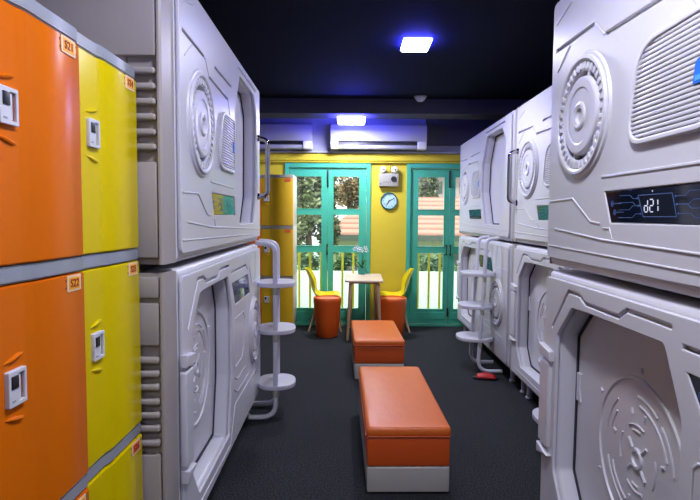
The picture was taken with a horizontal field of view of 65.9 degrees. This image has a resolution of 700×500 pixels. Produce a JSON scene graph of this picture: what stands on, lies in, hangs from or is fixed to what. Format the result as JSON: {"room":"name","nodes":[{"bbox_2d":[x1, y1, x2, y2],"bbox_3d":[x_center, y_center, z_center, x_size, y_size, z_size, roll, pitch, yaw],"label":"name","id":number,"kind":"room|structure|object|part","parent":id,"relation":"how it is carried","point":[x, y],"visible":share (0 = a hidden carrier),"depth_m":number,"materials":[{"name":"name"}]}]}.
{"room":"dormitory","nodes":[
{"label":"dormitory","id":0,"kind":"room"},
{"bbox_2d":[297,239,319,270],"bbox_3d":[8.123,0.568,34.566,44.000,0.200,51.000,0,4,0],"label":"ground","id":1,"kind":"structure","parent":0,"point":[314,241],"depth_m":49.11,"materials":[{"name":"white"}]},
{"bbox_2d":[297,252,319,270],"bbox_3d":[-1.045,0.816,15.078,1.042,1.710,0.748,0,4,0],"label":"shrub","id":2,"kind":"object","parent":1,"relation":"on","point":[315,263],"visible":0.3,"depth_m":14.97,"materials":[{"name":"green plant"}]},
{"bbox_2d":[297,176,342,257],"bbox_3d":[-1.289,-1.341,16.259,2.181,5.721,1.826,0,4,0],"label":"leafy tree","id":3,"kind":"object","parent":1,"relation":"on","point":[309,191],"visible":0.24,"depth_m":16.19,"materials":[{"name":"green plant"}]},
{"bbox_2d":[333,252,358,270],"bbox_3d":[-0.048,0.785,15.045,1.133,1.704,0.742,0,4,0],"label":"shrub","id":4,"kind":"object","parent":1,"relation":"on","point":[347,256],"visible":0.34,"depth_m":14.79,"materials":[{"name":"green plant"}]},
{"bbox_2d":[334,177,366,208],"bbox_3d":[-0.117,-2.110,32.452,2.456,5.294,1.997,0,4,0],"label":"leafy tree","id":5,"kind":"object","parent":1,"relation":"on","point":[349,188],"visible":0.62,"depth_m":32.06,"materials":[{"name":"green plant"}]},
{"bbox_2d":[297,271,457,308],"bbox_3d":[4.044,1.135,14.179,24.000,1.100,0.200,0,4,0],"label":"wall","id":6,"kind":"structure","parent":1,"relation":"on","point":[423,275],"depth_m":14.09,"materials":[{"name":"paint"}]},
{"bbox_2d":[333,197,466,271],"bbox_3d":[4.151,-0.787,25.954,10.900,3.500,9.060,0,4,0],"label":"house","id":7,"kind":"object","parent":1,"relation":"on","point":[430,228],"visible":0.02,"depth_m":22.19,"materials":[{"name":"yellow"}]},
{"bbox_2d":[419,177,440,196],"bbox_3d":[4.773,-2.183,32.927,1.473,5.450,1.482,0,4,0],"label":"leafy tree","id":8,"kind":"object","parent":1,"relation":"on","point":[428,185],"visible":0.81,"depth_m":32.50,"materials":[{"name":"green plant"}]},
{"bbox_2d":[419,253,442,271],"bbox_3d":[2.265,0.858,15.075,1.203,1.718,0.782,0,4,0],"label":"shrub","id":9,"kind":"object","parent":1,"relation":"on","point":[434,261],"visible":0.28,"depth_m":14.84,"materials":[{"name":"green plant"}]},
{"bbox_2d":[419,177,459,196],"bbox_3d":[8.267,-3.497,38.795,8.800,7.400,7.060,0,4,0],"label":"sky","id":10,"kind":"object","parent":1,"relation":"on","point":[440,191],"visible":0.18,"depth_m":35.77,"materials":[{"name":"grey"}]},
{"bbox_2d":[259,118,425,318],"bbox_3d":[0.366,-0.415,7.557,4.570,2.950,0.140,0,4,0],"label":"wall","id":11,"kind":"structure","parent":0,"point":[387,227],"depth_m":7.48,"materials":[{"name":"yellow paint"}]},
{"bbox_2d":[259,123,312,150],"bbox_3d":[-1.150,-1.534,7.295,1.285,0.345,0.236,0,4,0],"label":"air conditioner","id":12,"kind":"object","parent":11,"relation":"attached to","point":[281,136],"visible":0.46,"depth_m":7.18,"materials":[{"name":"grey plastic"}]},
{"bbox_2d":[260,142,302,144],"bbox_3d":[-1.160,-1.437,7.313,1.065,0.030,0.195,0,3,0],"label":"outlet","id":13,"kind":"object","parent":12,"relation":"attached to","point":[261,143],"depth_m":7.21,"materials":[{"name":"black plastic"}]},
{"bbox_2d":[285,162,370,325],"bbox_3d":[-0.311,-0.083,7.542,1.185,2.280,0.137,0,4,0],"label":"door","id":14,"kind":"structure","parent":11,"relation":"in","point":[327,171],"depth_m":7.49,"materials":[{"name":"teal paint"}]},
{"bbox_2d":[260,153,460,163],"bbox_3d":[0.371,-1.255,7.401,4.570,0.123,0.070,0,4,0],"label":"trim","id":15,"kind":"structure","parent":11,"relation":"attached to","point":[274,157],"depth_m":7.37,"materials":[{"name":"yellow paint"}]},
{"bbox_2d":[260,145,460,153],"bbox_3d":[0.372,-1.374,7.378,4.570,0.113,0.100,0,4,0],"label":"trim","id":16,"kind":"structure","parent":11,"relation":"attached to","point":[316,148],"depth_m":7.35,"materials":[{"name":"grey paint"}]},
{"bbox_2d":[331,123,426,150],"bbox_3d":[0.383,-1.523,7.289,1.280,0.345,0.236,0,4,0],"label":"air conditioner","id":17,"kind":"object","parent":11,"relation":"attached to","point":[368,136],"visible":0.97,"depth_m":7.18,"materials":[{"name":"grey plastic"}]},
{"bbox_2d":[338,142,417,144],"bbox_3d":[0.372,-1.426,7.308,1.060,0.030,0.195,0,3,0],"label":"outlet","id":18,"kind":"object","parent":17,"relation":"attached to","point":[339,143],"depth_m":7.21,"materials":[{"name":"black plastic"}]},
{"bbox_2d":[380,192,397,209],"bbox_3d":[0.539,-0.676,7.454,0.238,0.238,0.034,0,4,0],"label":"wall clock","id":19,"kind":"object","parent":11,"relation":"attached to","point":[389,200],"visible":1,"depth_m":7.45,"materials":[{"name":"teal"}]},
{"bbox_2d":[379,166,398,186],"bbox_3d":[0.531,-1.028,7.396,0.264,0.316,0.106,0,4,0],"label":"emergency light","id":20,"kind":"object","parent":11,"relation":"attached to","point":[385,179],"visible":1,"depth_m":7.38,"materials":[{"name":"grey plastic"}]},
{"bbox_2d":[405,163,463,325],"bbox_3d":[1.370,-0.071,7.536,1.185,2.280,0.137,0,4,0],"label":"door","id":21,"kind":"structure","parent":11,"relation":"in","point":[446,316],"depth_m":7.50,"materials":[{"name":"teal paint"}]},
{"bbox_2d":[426,119,498,145],"bbox_3d":[1.849,-1.649,7.386,1.620,0.445,0.040,0,4,0],"label":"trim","id":22,"kind":"structure","parent":11,"relation":"attached to","point":[440,132],"depth_m":7.37,"materials":[{"name":"grey paint"}]},
{"bbox_2d":[207,325,540,499],"bbox_3d":[0.334,1.429,2.551,4.770,0.120,10.320,0,4,0],"label":"floor","id":23,"kind":"structure","parent":0,"point":[311,448],"depth_m":3.85,"materials":[{"name":"grey carpet"}]},
{"bbox_2d":[59,474,88,499],"bbox_3d":[-1.010,0.974,1.402,0.505,0.632,0.395,0,4,0],"label":"locker","id":24,"kind":"object","parent":23,"relation":"on","point":[79,491],"visible":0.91,"depth_m":1.52,"materials":[{"name":"beige"}]},
{"bbox_2d":[0,256,87,499],"bbox_3d":[-1.005,0.343,1.363,0.505,0.632,0.395,0,4,0],"label":"locker","id":25,"kind":"object","parent":24,"relation":"on","point":[44,437],"visible":1,"depth_m":1.33,"materials":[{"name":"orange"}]},
{"bbox_3d":[-0.763,0.313,1.232,0.014,0.083,0.066,0,3,0],"label":"lock plate","id":26,"kind":"part","parent":25,"relation":"part of","materials":[{"name":"grey plastic"}]},
{"bbox_3d":[-0.772,0.050,1.344,0.026,0.040,0.391,0,3,0],"label":"frame rail","id":27,"kind":"part","parent":25,"relation":"part of","materials":[{"name":"grey metal"}]},
{"bbox_2d":[0,0,82,265],"bbox_3d":[-1.001,-0.287,1.325,0.505,0.632,0.395,0,4,0],"label":"locker","id":28,"kind":"object","parent":25,"relation":"on","point":[41,179],"visible":1,"depth_m":1.31,"materials":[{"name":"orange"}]},
{"bbox_3d":[-0.758,-0.318,1.193,0.014,0.083,0.066,0,3,0],"label":"lock plate","id":29,"kind":"part","parent":28,"relation":"part of","materials":[{"name":"grey plastic"}]},
{"bbox_3d":[-0.768,-0.581,1.306,0.026,0.040,0.391,0,3,0],"label":"frame rail","id":30,"kind":"part","parent":28,"relation":"part of","materials":[{"name":"grey"}]},
{"bbox_3d":[-0.777,0.996,1.402,0.030,0.585,0.391,0,3,0],"label":"door","id":31,"kind":"part","parent":24,"relation":"part of","materials":[{"name":"orange"}]},
{"bbox_2d":[86,422,142,499],"bbox_3d":[-1.008,0.950,1.798,0.505,0.632,0.395,0,4,0],"label":"locker","id":32,"kind":"object","parent":23,"relation":"on","point":[117,474],"visible":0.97,"depth_m":1.79,"materials":[{"name":"beige plastic"}]},
{"bbox_2d":[76,248,141,467],"bbox_3d":[-1.004,0.319,1.759,0.505,0.632,0.395,0,4,0],"label":"locker","id":33,"kind":"object","parent":32,"relation":"on","point":[111,279],"visible":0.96,"depth_m":1.71,"materials":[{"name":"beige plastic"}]},
{"bbox_3d":[-0.761,0.288,1.628,0.014,0.083,0.066,0,3,0],"label":"lock plate","id":34,"kind":"part","parent":33,"relation":"part of","materials":[{"name":"grey plastic"}]},
{"bbox_2d":[75,32,138,254],"bbox_3d":[-0.999,-0.312,1.721,0.505,0.632,0.395,0,4,0],"label":"locker","id":35,"kind":"object","parent":33,"relation":"on","point":[107,84],"visible":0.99,"depth_m":1.67,"materials":[{"name":"beige metal"}]},
{"bbox_3d":[-0.757,-0.342,1.589,0.014,0.083,0.066,0,3,0],"label":"lock plate","id":36,"kind":"part","parent":35,"relation":"part of","materials":[{"name":"grey plastic"}]},
{"bbox_3d":[-0.766,-0.605,1.702,0.026,0.040,0.391,0,3,0],"label":"frame rail","id":37,"kind":"part","parent":35,"relation":"part of","materials":[{"name":"grey"}]},
{"bbox_3d":[-0.771,0.025,1.740,0.026,0.040,0.391,0,3,0],"label":"frame rail","id":38,"kind":"part","parent":33,"relation":"part of","materials":[{"name":"grey metal"}]},
{"bbox_2d":[139,244,260,499],"bbox_3d":[-1.216,0.668,3.087,1.122,1.312,2.150,0,4,-1],"label":"pod","id":39,"kind":"object","parent":23,"relation":"on","point":[200,321],"visible":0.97,"depth_m":2.49,"materials":[{"name":"grey plastic"}]},
{"bbox_2d":[35,0,269,264],"bbox_3d":[-1.174,-0.581,3.011,1.188,1.146,2.150,0,4,-1],"label":"pod","id":40,"kind":"object","parent":39,"relation":"on","point":[198,138],"visible":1,"depth_m":2.15,"materials":[{"name":"grey plastic"}]},
{"bbox_3d":[-1.228,-0.581,3.010,1.081,1.138,2.150,0,3,-1],"label":"panel","id":41,"kind":"part","parent":40,"relation":"part of","materials":[{"name":"grey plastic"}]},
{"bbox_2d":[213,197,231,211],"bbox_3d":[-0.672,-0.240,2.879,0.001,0.072,0.476,0,3,-1],"label":"print","id":42,"kind":"object","parent":40,"relation":"attached to","point":[220,204],"depth_m":2.85},
{"bbox_2d":[219,112,235,173],"bbox_3d":[-0.664,-0.578,2.912,0.028,0.311,0.369,0,3,0],"label":"vent grille","id":43,"kind":"object","parent":40,"relation":"attached to","point":[227,146],"depth_m":2.89,"materials":[{"name":"grey plastic"}]},
{"bbox_3d":[-0.782,-0.625,3.532,0.022,0.878,0.798,0,3,-1],"label":"sliding door","id":44,"kind":"part","parent":40,"relation":"part of","materials":[{"name":"grey plastic"}]},
{"bbox_3d":[-0.639,-0.610,3.992,0.091,0.480,0.048,0,3,-1],"label":"grab handle","id":45,"kind":"part","parent":40,"relation":"part of","materials":[{"name":"silver metal"}]},
{"bbox_3d":[-1.236,0.592,3.082,1.081,1.151,2.150,0,3,-1],"label":"panel","id":46,"kind":"part","parent":39,"relation":"part of","materials":[{"name":"grey plastic"}]},
{"bbox_3d":[-0.774,0.615,2.689,0.030,0.879,0.797,0,3,-1],"label":"sliding door","id":47,"kind":"part","parent":39,"relation":"part of","materials":[{"name":"grey plastic"}]},
{"bbox_2d":[233,277,247,298],"bbox_3d":[-0.681,0.242,3.377,0.001,0.094,0.486,0,3,-1],"label":"print","id":48,"kind":"object","parent":39,"relation":"attached to","point":[240,286],"depth_m":3.36,"materials":[{"name":"multicoloured paper"}]},
{"bbox_2d":[260,276,261,323],"bbox_3d":[-1.369,0.657,7.282,0.415,0.660,0.454,0,4,0],"label":"locker","id":49,"kind":"object","parent":23,"relation":"on","point":[260,276],"visible":0.02,"depth_m":7.08,"materials":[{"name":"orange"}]},
{"bbox_2d":[244,226,261,275],"bbox_3d":[-1.364,-0.002,7.242,0.415,0.660,0.454,0,4,0],"label":"locker","id":50,"kind":"object","parent":49,"relation":"on","point":[258,237],"visible":0.04,"depth_m":7.01,"materials":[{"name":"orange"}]},
{"bbox_2d":[260,174,261,225],"bbox_3d":[-1.359,-0.660,7.202,0.415,0.660,0.454,0,4,0],"label":"locker","id":51,"kind":"object","parent":50,"relation":"on","point":[260,174],"visible":0.03,"depth_m":6.99,"materials":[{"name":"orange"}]},
{"bbox_3d":[-1.360,-0.627,6.995,0.411,0.613,0.030,0,3,0],"label":"door","id":52,"kind":"part","parent":51,"relation":"part of","materials":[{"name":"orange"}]},
{"bbox_3d":[-1.370,0.690,7.076,0.411,0.613,0.030,0,3,0],"label":"door","id":53,"kind":"part","parent":49,"relation":"part of","materials":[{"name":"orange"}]},
{"bbox_2d":[248,239,295,419],"bbox_3d":[-0.593,0.587,4.135,0.350,1.335,0.342,0,4,-5],"label":"ladder","id":54,"kind":"object","parent":23,"relation":"on","point":[275,382],"visible":0.94,"depth_m":4.01,"materials":[{"name":"grey metal"}]},
{"bbox_3d":[-0.643,0.596,3.981,0.223,1.335,0.037,0,4,-5],"label":"post","id":55,"kind":"part","parent":54,"relation":"part of","materials":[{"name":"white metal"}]},
{"bbox_3d":[-0.668,0.578,4.279,0.223,1.335,0.037,0,4,-5],"label":"post","id":56,"kind":"part","parent":54,"relation":"part of","materials":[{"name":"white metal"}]},
{"bbox_2d":[262,273,296,323],"bbox_3d":[-0.951,0.660,7.281,0.415,0.660,0.454,0,4,0],"label":"locker","id":57,"kind":"object","parent":23,"relation":"on","point":[288,296],"visible":0.49,"depth_m":7.07,"materials":[{"name":"beige"}]},
{"bbox_3d":[-0.949,0.363,7.056,0.411,0.040,0.026,0,3,0],"label":"frame rail","id":58,"kind":"part","parent":57,"relation":"part of","materials":[{"name":"grey plastic"}]},
{"bbox_3d":[-0.952,0.693,7.074,0.411,0.613,0.030,0,3,0],"label":"door","id":59,"kind":"part","parent":57,"relation":"part of","materials":[{"name":"yellow"}]},
{"bbox_2d":[261,225,296,275],"bbox_3d":[-0.946,0.001,7.240,0.415,0.660,0.454,0,4,0],"label":"locker","id":60,"kind":"object","parent":57,"relation":"on","point":[285,237],"visible":0.87,"depth_m":7.02,"materials":[{"name":"beige"}]},
{"bbox_3d":[-0.945,-0.295,7.016,0.411,0.040,0.026,0,3,0],"label":"frame rail","id":61,"kind":"part","parent":60,"relation":"part of","materials":[{"name":"grey plastic"}]},
{"bbox_2d":[261,174,296,225],"bbox_3d":[-0.942,-0.657,7.200,0.415,0.660,0.454,0,4,0],"label":"locker","id":62,"kind":"object","parent":60,"relation":"on","point":[279,208],"visible":0.81,"depth_m":6.98,"materials":[{"name":"beige"}]},
{"bbox_3d":[-0.940,-0.954,6.976,0.411,0.040,0.026,0,3,0],"label":"frame rail","id":63,"kind":"part","parent":62,"relation":"part of","materials":[{"name":"grey plastic"}]},
{"bbox_2d":[305,267,341,331],"bbox_3d":[-0.358,0.656,7.305,0.512,0.834,0.430,0,4,0],"label":"shell chair","id":64,"kind":"object","parent":23,"relation":"on","point":[312,278],"visible":0.67,"depth_m":7.40,"materials":[{"name":"yellow plastic"}]},
{"bbox_3d":[-0.485,0.875,7.179,0.141,0.411,0.121,0,3,0],"label":"leg","id":65,"kind":"part","parent":64,"relation":"part of","materials":[{"name":"brown wood"}]},
{"bbox_2d":[313,295,340,337],"bbox_3d":[-0.291,0.848,6.886,0.344,0.502,0.344,-1,4,-17],"label":"stool","id":66,"kind":"object","parent":23,"relation":"on","point":[327,308],"visible":1,"depth_m":6.76,"materials":[{"name":"orange leather"}]},
{"bbox_3d":[-0.289,0.620,6.872,0.312,0.020,0.312,0,3,0],"label":"stool lid","id":67,"kind":"part","parent":66,"relation":"part of","materials":[{"name":"orange leather"}]},
{"bbox_2d":[345,273,382,340],"bbox_3d":[0.175,0.721,7.007,0.489,0.747,0.839,0,4,0],"label":"side table","id":68,"kind":"object","parent":23,"relation":"on","point":[351,278],"visible":0.94,"depth_m":6.63,"materials":[{"name":"brown wood"}]},
{"bbox_3d":[-0.006,0.760,6.649,0.081,0.709,0.082,0,3,0],"label":"leg","id":69,"kind":"part","parent":68,"relation":"part of","materials":[{"name":"brown wood"}]},
{"bbox_3d":[0.012,0.716,7.367,0.051,0.708,0.082,0,3,0],"label":"leg","id":70,"kind":"part","parent":68,"relation":"part of","materials":[{"name":"brown wood"}]},
{"bbox_2d":[353,246,368,274],"bbox_3d":[0.139,0.130,7.303,0.230,0.396,0.193,3,4,35],"label":"potted orchid","id":71,"kind":"object","parent":68,"relation":"on","point":[361,270],"visible":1,"depth_m":7.26,"materials":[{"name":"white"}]},
{"bbox_3d":[0.160,0.279,7.300,0.120,0.098,0.120,0,3,0],"label":"pot","id":72,"kind":"part","parent":71,"relation":"part of","materials":[{"name":"teal ceramic"}]},
{"bbox_3d":[0.342,0.719,7.366,0.051,0.708,0.082,0,3,0],"label":"leg","id":73,"kind":"part","parent":68,"relation":"part of","materials":[{"name":"brown wood"}]},
{"bbox_3d":[0.357,0.763,6.648,0.098,0.709,0.051,3,4,39],"label":"leg","id":74,"kind":"part","parent":68,"relation":"part of","materials":[{"name":"brown wood"}]},
{"bbox_2d":[351,320,404,378],"bbox_3d":[0.261,0.992,5.518,0.485,0.390,0.996,0,4,-1],"label":"storage bench","id":75,"kind":"object","parent":23,"relation":"on","point":[374,342],"visible":0.89,"depth_m":5.04,"materials":[{"name":"orange leather"}]},
{"bbox_2d":[351,320,404,344],"bbox_3d":[0.263,0.832,5.510,0.477,0.069,0.992,0,3,-1],"label":"seat cushion","id":76,"kind":"object","parent":75,"relation":"on","point":[364,332],"depth_m":5.30,"materials":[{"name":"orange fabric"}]},
{"bbox_2d":[380,295,406,336],"bbox_3d":[0.534,0.854,6.893,0.344,0.502,0.344,4,5,44],"label":"stool","id":77,"kind":"object","parent":23,"relation":"on","point":[393,307],"visible":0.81,"depth_m":6.75,"materials":[{"name":"orange leather"}]},
{"bbox_3d":[0.536,0.625,6.879,0.312,0.020,0.312,-1,4,-28],"label":"stool lid","id":78,"kind":"part","parent":77,"relation":"part of","materials":[{"name":"orange"}]},
{"bbox_2d":[377,268,413,331],"bbox_3d":[0.607,0.663,7.302,0.512,0.834,0.430,0,4,0],"label":"shell chair","id":79,"kind":"object","parent":23,"relation":"on","point":[406,278],"visible":0.56,"depth_m":7.40,"materials":[{"name":"yellow plastic"}]},
{"bbox_3d":[0.730,0.884,7.174,0.141,0.411,0.121,0,3,0],"label":"leg","id":80,"kind":"part","parent":79,"relation":"part of","materials":[{"name":"brown wood"}]},
{"bbox_2d":[358,366,451,491],"bbox_3d":[0.309,1.112,3.556,0.475,0.390,1.226,0,4,-1],"label":"storage bench","id":81,"kind":"object","parent":23,"relation":"on","point":[405,432],"visible":1,"depth_m":2.96,"materials":[{"name":"orange leather"}]},
{"bbox_2d":[359,366,450,435],"bbox_3d":[0.310,0.952,3.548,0.467,0.069,1.222,0,3,-1],"label":"seat cushion","id":82,"kind":"object","parent":81,"relation":"on","point":[396,401],"depth_m":3.28,"materials":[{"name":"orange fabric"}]},
{"bbox_2d":[456,235,501,372],"bbox_3d":[1.279,0.523,5.397,0.414,1.335,0.382,0,4,0],"label":"ladder","id":83,"kind":"object","parent":23,"relation":"on","point":[471,336],"visible":1,"depth_m":5.27,"materials":[{"name":"grey metal"}]},
{"bbox_3d":[1.363,0.513,5.566,0.248,1.335,0.037,0,3,0],"label":"post","id":84,"kind":"part","parent":83,"relation":"part of","materials":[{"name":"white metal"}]},
{"bbox_3d":[1.361,0.534,5.227,0.248,1.335,0.037,0,3,0],"label":"post","id":85,"kind":"part","parent":83,"relation":"part of","materials":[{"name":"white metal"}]},
{"bbox_2d":[473,372,498,379],"bbox_3d":[1.280,1.188,5.097,0.240,0.064,0.098,1,4,10],"label":"slipper","id":86,"kind":"object","parent":23,"relation":"on","point":[484,375],"visible":1,"depth_m":5.06,"materials":[{"name":"red plastic"}]},
{"bbox_2d":[456,235,532,381],"bbox_3d":[1.968,0.517,6.110,1.122,1.290,2.424,0,4,0],"label":"pod","id":87,"kind":"object","parent":23,"relation":"on","point":[496,321],"visible":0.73,"depth_m":5.39,"materials":[{"name":"grey plastic"}]},
{"bbox_3d":[1.534,0.407,6.556,0.030,0.864,0.898,0,3,0],"label":"sliding door","id":88,"kind":"part","parent":87,"relation":"part of","materials":[{"name":"grey plastic"}]},
{"bbox_2d":[459,110,515,240],"bbox_3d":[1.978,-0.733,6.033,1.119,1.175,2.424,0,4,0],"label":"pod","id":89,"kind":"object","parent":87,"relation":"on","point":[485,209],"visible":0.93,"depth_m":5.80,"materials":[{"name":"grey plastic"}]},
{"bbox_2d":[471,169,480,197],"bbox_3d":[1.435,-0.752,6.154,0.022,0.319,0.416,0,3,0],"label":"vent grille","id":90,"kind":"object","parent":89,"relation":"attached to","point":[476,173],"depth_m":6.12,"materials":[{"name":"grey plastic"}]},
{"bbox_3d":[1.542,-0.716,5.452,0.022,0.901,0.900,0,3,0],"label":"sliding door","id":91,"kind":"part","parent":89,"relation":"part of","materials":[{"name":"grey plastic"}]},
{"bbox_3d":[1.989,0.442,6.105,1.081,1.132,2.424,0,3,0],"label":"panel","id":92,"kind":"part","parent":87,"relation":"part of","materials":[{"name":"grey plastic"}]},
{"bbox_2d":[509,244,580,398],"bbox_3d":[1.958,0.663,3.720,1.122,1.290,2.342,0,4,0],"label":"pod","id":93,"kind":"object","parent":23,"relation":"on","point":[531,265],"visible":0.21,"depth_m":4.52,"materials":[{"name":"grey plastic"}]},
{"bbox_3d":[1.979,0.588,3.716,1.081,1.132,2.342,0,3,0],"label":"panel","id":94,"kind":"part","parent":93,"relation":"part of","materials":[{"name":"grey plastic"}]},
{"bbox_2d":[507,86,551,246],"bbox_3d":[1.934,-0.588,3.644,1.188,1.175,2.342,0,4,0],"label":"pod","id":95,"kind":"object","parent":93,"relation":"on","point":[533,118],"visible":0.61,"depth_m":4.22,"materials":[{"name":"grey plastic"}]},
{"bbox_3d":[1.389,-0.623,4.615,0.091,0.492,0.052,0,3,0],"label":"grab handle","id":96,"kind":"part","parent":95,"relation":"part of","materials":[{"name":"silver metal"}]},
{"bbox_3d":[1.987,-0.587,3.644,1.081,1.167,2.342,0,3,0],"label":"panel","id":97,"kind":"part","parent":95,"relation":"part of","materials":[{"name":"grey plastic"}]},
{"bbox_2d":[543,142,550,186],"bbox_3d":[1.425,-0.605,3.760,0.022,0.319,0.401,0,3,0],"label":"vent grille","id":98,"kind":"object","parent":95,"relation":"attached to","point":[546,171],"depth_m":3.90,"materials":[{"name":"grey plastic"}]},
{"bbox_3d":[1.524,0.554,4.151,0.030,0.864,0.868,0,3,0],"label":"sliding door","id":99,"kind":"part","parent":93,"relation":"part of","materials":[{"name":"grey plastic"}]},
{"bbox_2d":[532,267,569,423],"bbox_3d":[1.290,0.658,3.191,0.374,1.335,0.342,0,4,0],"label":"ladder","id":100,"kind":"object","parent":23,"relation":"on","point":[535,413],"visible":0.12,"depth_m":3.26,"materials":[{"name":"grey metal"}]},
{"bbox_2d":[536,270,699,499],"bbox_3d":[1.423,0.799,1.427,1.122,1.290,2.242,0,4,0],"label":"pod","id":101,"kind":"object","parent":23,"relation":"on","point":[619,418],"visible":1,"depth_m":1.95,"materials":[{"name":"grey plastic"}]},
{"bbox_2d":[547,0,699,297],"bbox_3d":[1.434,-0.451,1.350,1.119,1.175,2.242,0,4,0],"label":"pod","id":102,"kind":"object","parent":101,"relation":"on","point":[624,181],"visible":1,"depth_m":1.74,"materials":[{"name":"grey plastic"}]},
{"bbox_2d":[611,189,699,217],"bbox_3d":[0.895,-0.131,1.596,0.001,0.074,0.519,0,3,0],"label":"display screen","id":103,"kind":"object","parent":102,"relation":"attached to","point":[636,203],"depth_m":1.58,"materials":[{"name":"black"}]},
{"bbox_2d":[627,4,699,144],"bbox_3d":[0.891,-0.472,1.516,0.022,0.319,0.401,0,3,0],"label":"vent grille","id":104,"kind":"object","parent":102,"relation":"attached to","point":[664,107],"depth_m":1.51,"materials":[{"name":"grey plastic"}]},
{"bbox_3d":[0.990,0.688,1.907,0.030,0.864,0.868,0,3,0],"label":"sliding door","id":105,"kind":"part","parent":101,"relation":"part of","materials":[{"name":"grey plastic"}]},
{"bbox_2d":[198,0,559,99],"bbox_3d":[0.355,-1.635,2.363,4.770,0.120,10.320,0,4,0],"label":"ceiling","id":106,"kind":"structure","parent":0,"point":[478,49],"depth_m":4.51,"materials":[{"name":"black paint"}]},
{"bbox_2d":[259,98,528,119],"bbox_3d":[0.372,-1.750,6.704,4.570,0.180,0.360,0,4,0],"label":"ceiling beam","id":107,"kind":"structure","parent":106,"relation":"attached to","point":[313,108],"depth_m":6.53,"materials":[{"name":"grey paint"}]},
{"bbox_2d":[337,114,364,124],"bbox_3d":[0.016,-1.620,6.714,0.342,0.085,0.272,0,4,0],"label":"ceiling light","id":108,"kind":"object","parent":107,"relation":"attached to","point":[343,119],"visible":1,"depth_m":6.60,"materials":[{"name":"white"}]},
{"bbox_2d":[338,119,364,124],"bbox_3d":[0.016,-1.591,6.715,0.330,0.026,0.260,0,3,0],"label":"diffuser","id":109,"kind":"object","parent":108,"relation":"attached to","point":[340,121],"depth_m":6.61,"materials":[{"name":"white plastic"}]},
{"bbox_2d":[401,37,431,51],"bbox_3d":[0.538,-1.676,4.404,0.227,0.045,0.282,0,4,0],"label":"ceiling light","id":110,"kind":"object","parent":106,"relation":"attached to","point":[409,44],"visible":1,"depth_m":4.33,"materials":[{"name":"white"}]},
{"bbox_2d":[414,95,426,101],"bbox_3d":[0.833,-1.789,6.399,0.156,0.058,0.156,0,4,0],"label":"smoke detector","id":111,"kind":"object","parent":106,"relation":"attached to","point":[420,98],"visible":1,"depth_m":6.35,"materials":[{"name":"grey plastic"}]},
{"bbox_3d":[1.022,1.156,8.402,10.000,0.220,1.360,0,4,0],"label":"floor","id":112,"kind":"structure","parent":0,"visible":0},
{"bbox_2d":[298,252,440,308],"bbox_3d":[0.827,0.507,8.343,4.610,1.080,0.050,0,4,0],"label":"balcony railing","id":113,"kind":"object","parent":112,"relation":"on","point":[299,253],"visible":0.02,"depth_m":8.33,"materials":[{"name":"yellow metal"}]}
]}

